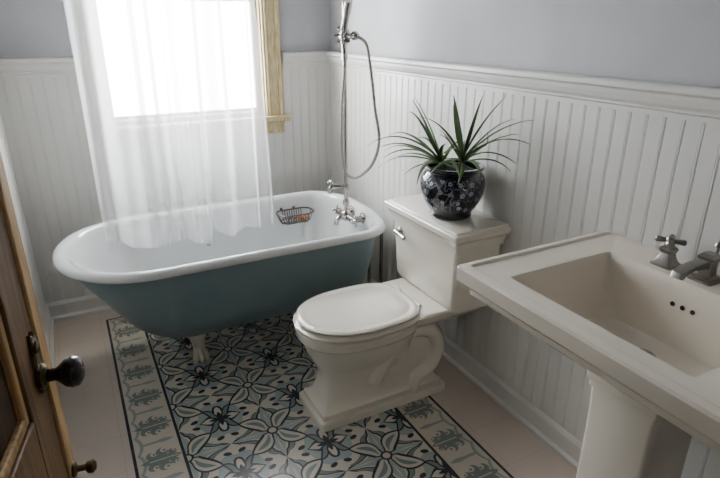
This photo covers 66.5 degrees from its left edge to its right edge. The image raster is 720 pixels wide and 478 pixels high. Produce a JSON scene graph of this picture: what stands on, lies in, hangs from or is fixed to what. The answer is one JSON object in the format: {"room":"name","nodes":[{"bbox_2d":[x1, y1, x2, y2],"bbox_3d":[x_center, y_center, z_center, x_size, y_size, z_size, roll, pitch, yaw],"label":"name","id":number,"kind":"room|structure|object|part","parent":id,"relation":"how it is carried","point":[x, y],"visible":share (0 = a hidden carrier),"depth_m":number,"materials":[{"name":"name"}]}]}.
{"room":"bathroom","nodes":[
{"label":"bathroom","id":0,"kind":"room"},
{"bbox_2d":[0,0,329,135],"bbox_3d":[-0.939,-0.899,2.856,1.675,2.500,0.120,-11,24,-26],"label":"wall","id":1,"kind":"structure","parent":0,"point":[28,28],"depth_m":2.53,"materials":[{"name":"paint"}]},
{"bbox_2d":[46,294,111,320],"bbox_3d":[-0.903,0.244,3.229,1.675,0.100,0.032,-11,24,-26],"label":"baseboard","id":2,"kind":"structure","parent":1,"relation":"attached to","point":[74,307],"depth_m":2.92,"materials":[{"name":"white paint"}]},
{"bbox_2d":[0,67,331,303],"bbox_3d":[-0.911,-0.344,3.001,1.663,1.160,0.003,-11,24,-26],"label":"wainscoting","id":3,"kind":"structure","parent":1,"relation":"attached to","point":[47,121],"depth_m":2.82,"materials":[{"name":"white paint"}]},
{"bbox_2d":[0,51,333,78],"bbox_3d":[-0.898,-0.887,2.776,1.675,0.084,0.057,-11,24,-26],"label":"trim","id":4,"kind":"structure","parent":1,"relation":"attached to","point":[55,66],"depth_m":2.53,"materials":[{"name":"white paint"}]},
{"bbox_2d":[72,0,290,147],"bbox_3d":[-0.883,-1.221,2.725,1.020,1.445,0.180,-11,24,-26],"label":"window","id":5,"kind":"structure","parent":1,"relation":"in","point":[267,11],"depth_m":2.93,"materials":[{"name":"brown wood"}]},
{"bbox_3d":[-0.917,-0.936,2.848,0.806,0.625,0.030,-11,24,-26],"label":"sash","id":6,"kind":"part","parent":5,"relation":"part of","materials":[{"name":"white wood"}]},
{"bbox_3d":[-0.869,-0.593,2.966,1.000,0.100,0.160,-11,24,-26],"label":"sill","id":7,"kind":"part","parent":5,"relation":"part of","materials":[{"name":"brown wood"}]},
{"bbox_3d":[-0.919,-1.205,2.747,0.834,1.250,0.120,-11,24,-26],"label":"frame","id":8,"kind":"part","parent":5,"relation":"part of","materials":[{"name":"brown wood"}]},
{"bbox_2d":[54,309,576,477],"bbox_3d":[-0.002,0.935,1.662,1.875,0.050,4.140,-11,24,-26],"label":"floor","id":9,"kind":"structure","parent":0,"point":[142,407],"depth_m":2.15,"materials":[{"name":"tile"}]},
{"bbox_2d":[52,190,385,362],"bbox_3d":[-0.608,0.211,2.638,1.445,0.585,0.768,-11,24,-26],"label":"clawfoot bathtub","id":10,"kind":"object","parent":9,"relation":"on","point":[190,289],"visible":0.8,"depth_m":2.44,"materials":[{"name":"teal ceramic"}]},
{"bbox_2d":[276,206,313,224],"bbox_3d":[-0.351,-0.124,2.949,0.205,0.066,0.146,-11,24,-26],"label":"basket","id":11,"kind":"object","parent":10,"relation":"attached to","point":[289,218],"visible":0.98,"depth_m":2.92,"materials":[{"name":"metal"}]},
{"bbox_2d":[327,0,380,226],"bbox_3d":[-0.057,-0.792,2.484,0.168,1.549,0.300,-15,26,-34],"label":"shower","id":12,"kind":"object","parent":10,"relation":"attached to","point":[344,34],"visible":1,"depth_m":2.55,"materials":[{"name":"silver metal"}]},
{"bbox_3d":[-0.140,-0.270,2.711,0.040,0.035,0.040,6,22,16],"label":"cross handle","id":13,"kind":"part","parent":12,"relation":"part of","materials":[{"name":"silver metal"}]},
{"bbox_3d":[-0.107,-0.247,2.720,0.108,0.046,0.034,-4,22,-10],"label":"spout","id":14,"kind":"part","parent":12,"relation":"part of","materials":[{"name":"silver metal"}]},
{"bbox_3d":[-0.081,-0.890,2.395,0.068,0.072,0.056,-11,24,-26],"label":"cross handle","id":15,"kind":"part","parent":12,"relation":"part of","materials":[{"name":"silver metal"}]},
{"bbox_3d":[-0.024,-0.087,2.693,0.054,0.054,0.038,-11,24,-26],"label":"cross handle","id":16,"kind":"part","parent":12,"relation":"part of","materials":[{"name":"silver metal"}]},
{"bbox_2d":[367,260,370,282],"bbox_3d":[0.031,0.104,3.001,0.092,0.526,0.050,-11,24,-26],"label":"supply pipe","id":17,"kind":"object","parent":9,"relation":"on","point":[369,268],"visible":0.09,"depth_m":3.04,"materials":[{"name":"silver metal"}]},
{"bbox_2d":[379,233,382,282],"bbox_3d":[0.092,0.146,2.893,0.092,0.526,0.050,-11,24,-26],"label":"supply pipe","id":18,"kind":"object","parent":9,"relation":"on","point":[381,235],"visible":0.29,"depth_m":2.88,"materials":[{"name":"silver metal"}]},
{"bbox_2d":[293,194,511,431],"bbox_3d":[0.106,0.286,2.204,0.770,0.765,0.504,-11,24,-26],"label":"toilet","id":19,"kind":"object","parent":9,"relation":"on","point":[374,348],"visible":0.98,"depth_m":2.13,"materials":[{"name":"white ceramic"}]},
{"bbox_3d":[-0.019,0.291,2.135,0.487,0.018,0.380,-11,24,-26],"label":"seat","id":20,"kind":"part","parent":19,"relation":"part of","materials":[{"name":"white plastic"}]},
{"bbox_3d":[-0.017,0.268,2.127,0.469,0.017,0.362,-11,24,-26],"label":"seat lid","id":21,"kind":"part","parent":19,"relation":"part of","materials":[{"name":"white plastic"}]},
{"bbox_3d":[0.168,-0.024,2.286,0.036,0.034,0.088,-11,24,-26],"label":"flush lever","id":22,"kind":"part","parent":19,"relation":"part of","materials":[{"name":"silver metal"}]},
{"bbox_3d":[0.331,-0.073,2.191,0.259,0.085,0.504,-11,24,-26],"label":"tank lid","id":23,"kind":"part","parent":19,"relation":"part of","materials":[{"name":"white ceramic"}]},
{"bbox_3d":[0.344,0.072,2.255,0.217,0.297,0.438,-11,24,-26],"label":"tank","id":24,"kind":"part","parent":19,"relation":"part of","materials":[{"name":"white ceramic"}]},
{"bbox_2d":[369,93,532,220],"bbox_3d":[0.304,-0.304,2.026,0.358,0.465,0.648,-19,28,-40],"label":"potted plant","id":25,"kind":"object","parent":19,"relation":"on","point":[451,188],"visible":1,"depth_m":2.00,"materials":[{"name":"plant"}]},
{"bbox_3d":[0.320,-0.287,2.086,0.036,0.066,0.021,20,29,41],"label":"stem","id":26,"kind":"part","parent":25,"relation":"part of","materials":[{"name":"green plant"}]},
{"bbox_3d":[0.370,-0.278,2.015,0.022,0.098,0.035,-11,24,-26],"label":"stem","id":27,"kind":"part","parent":25,"relation":"part of","materials":[{"name":"green plant"}]},
{"bbox_2d":[420,158,485,220],"bbox_3d":[0.350,-0.187,2.091,0.246,0.199,0.246,-11,24,-26],"label":"pot","id":28,"kind":"object","parent":19,"relation":"on","point":[446,199],"depth_m":2.00,"materials":[{"name":"ceramic"}]},
{"bbox_2d":[456,231,719,477],"bbox_3d":[0.660,0.494,1.403,0.554,0.959,0.704,-11,24,-26],"label":"pedestal sink","id":29,"kind":"object","parent":9,"relation":"on","point":[643,321],"visible":1,"depth_m":1.36,"materials":[{"name":"white ceramic"}]},
{"bbox_2d":[650,234,686,269],"bbox_3d":[0.804,0.031,1.432,0.064,0.079,0.064,-6,22,-16],"label":"handle","id":30,"kind":"object","parent":29,"relation":"on","point":[666,259],"depth_m":1.42,"materials":[{"name":"silver metal"}]},
{"bbox_2d":[670,251,719,286],"bbox_3d":[0.810,0.076,1.326,0.154,0.073,0.058,-11,24,-26],"label":"faucet","id":31,"kind":"object","parent":29,"relation":"on","point":[701,272],"depth_m":1.33,"materials":[{"name":"silver metal"}]},
{"bbox_3d":[0.876,0.052,1.353,0.020,0.098,0.020,-11,24,-26],"label":"lift rod","id":32,"kind":"part","parent":29,"relation":"part of","materials":[{"name":"silver metal"}]},
{"bbox_2d":[329,0,719,86],"bbox_3d":[0.784,-0.403,1.585,0.100,2.500,4.140,-11,24,-26],"label":"wall","id":33,"kind":"structure","parent":0,"point":[668,41],"depth_m":1.73,"materials":[{"name":"paint"}]},
{"bbox_2d":[362,274,581,469],"bbox_3d":[0.730,0.729,1.984,0.032,0.100,3.920,-11,24,-26],"label":"baseboard","id":34,"kind":"structure","parent":33,"relation":"attached to","point":[551,433],"depth_m":2.17,"materials":[{"name":"white paint"}]},
{"bbox_2d":[324,51,719,124],"bbox_3d":[0.719,-0.403,1.536,0.057,0.084,3.920,-11,24,-26],"label":"trim","id":35,"kind":"structure","parent":33,"relation":"attached to","point":[696,103],"depth_m":1.68,"materials":[{"name":"white paint"}]},
{"bbox_2d":[330,67,719,477],"bbox_3d":[0.737,0.143,1.752,0.003,1.160,3.908,-11,24,-26],"label":"wainscoting","id":36,"kind":"structure","parent":33,"relation":"attached to","point":[582,170],"depth_m":1.91,"materials":[{"name":"white paint"}]},
{"bbox_3d":[-0.787,-0.102,0.813,0.100,2.500,4.140,-11,24,-26],"label":"wall","id":37,"kind":"structure","parent":0,"visible":0},
{"bbox_2d":[0,111,45,333],"bbox_3d":[-0.725,0.423,1.034,0.003,1.160,3.908,-11,24,-26],"label":"trim","id":38,"kind":"structure","parent":37,"relation":"attached to","point":[4,147],"depth_m":2.51,"materials":[{"name":"white paint"}]},
{"bbox_2d":[0,151,96,477],"bbox_3d":[-0.328,0.300,0.442,0.094,2.000,0.827,-6,22,-16],"label":"door","id":39,"kind":"structure","parent":37,"relation":"in","point":[34,436],"depth_m":0.71,"materials":[{"name":"brown wood"}]},
{"bbox_3d":[-0.348,0.251,0.417,0.010,1.670,0.582,-6,22,-16],"label":"panel moulding","id":40,"kind":"part","parent":39,"relation":"part of","materials":[{"name":"brown wood"}]},
{"bbox_3d":[-0.351,0.309,0.419,0.036,2.000,0.767,-6,22,-16],"label":"frame","id":41,"kind":"part","parent":39,"relation":"part of","materials":[{"name":"brown wood"}]},
{"bbox_3d":[-0.412,0.185,0.758,0.058,0.044,0.044,-6,22,-16],"label":"knob","id":42,"kind":"part","parent":39,"relation":"part of","materials":[{"name":"black metal"}]},
{"bbox_3d":[-0.431,0.357,0.859,0.035,0.024,0.024,-6,22,-16],"label":"bolt knob","id":43,"kind":"part","parent":39,"relation":"part of","materials":[{"name":"gold metal"}]},
{"bbox_2d":[45,305,53,367],"bbox_3d":[-0.724,1.008,1.270,0.032,0.100,3.920,-11,24,-26],"label":"baseboard","id":44,"kind":"structure","parent":37,"relation":"attached to","point":[49,322],"depth_m":2.67,"materials":[{"name":"white paint"}]},
{"bbox_3d":[-0.724,-1.487,2.189,1.673,0.060,0.060,-11,24,-26],"label":"curtain rod","id":45,"kind":"object","parent":37,"relation":"attached to","visible":0},
{"bbox_2d":[74,0,269,248],"bbox_3d":[-0.803,-0.705,2.418,0.800,1.563,0.153,-11,24,-26],"label":"shower curtain","id":46,"kind":"object","parent":45,"relation":"hanging from","point":[219,183],"visible":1,"depth_m":2.49,"materials":[{"name":"fabric"}]}
]}

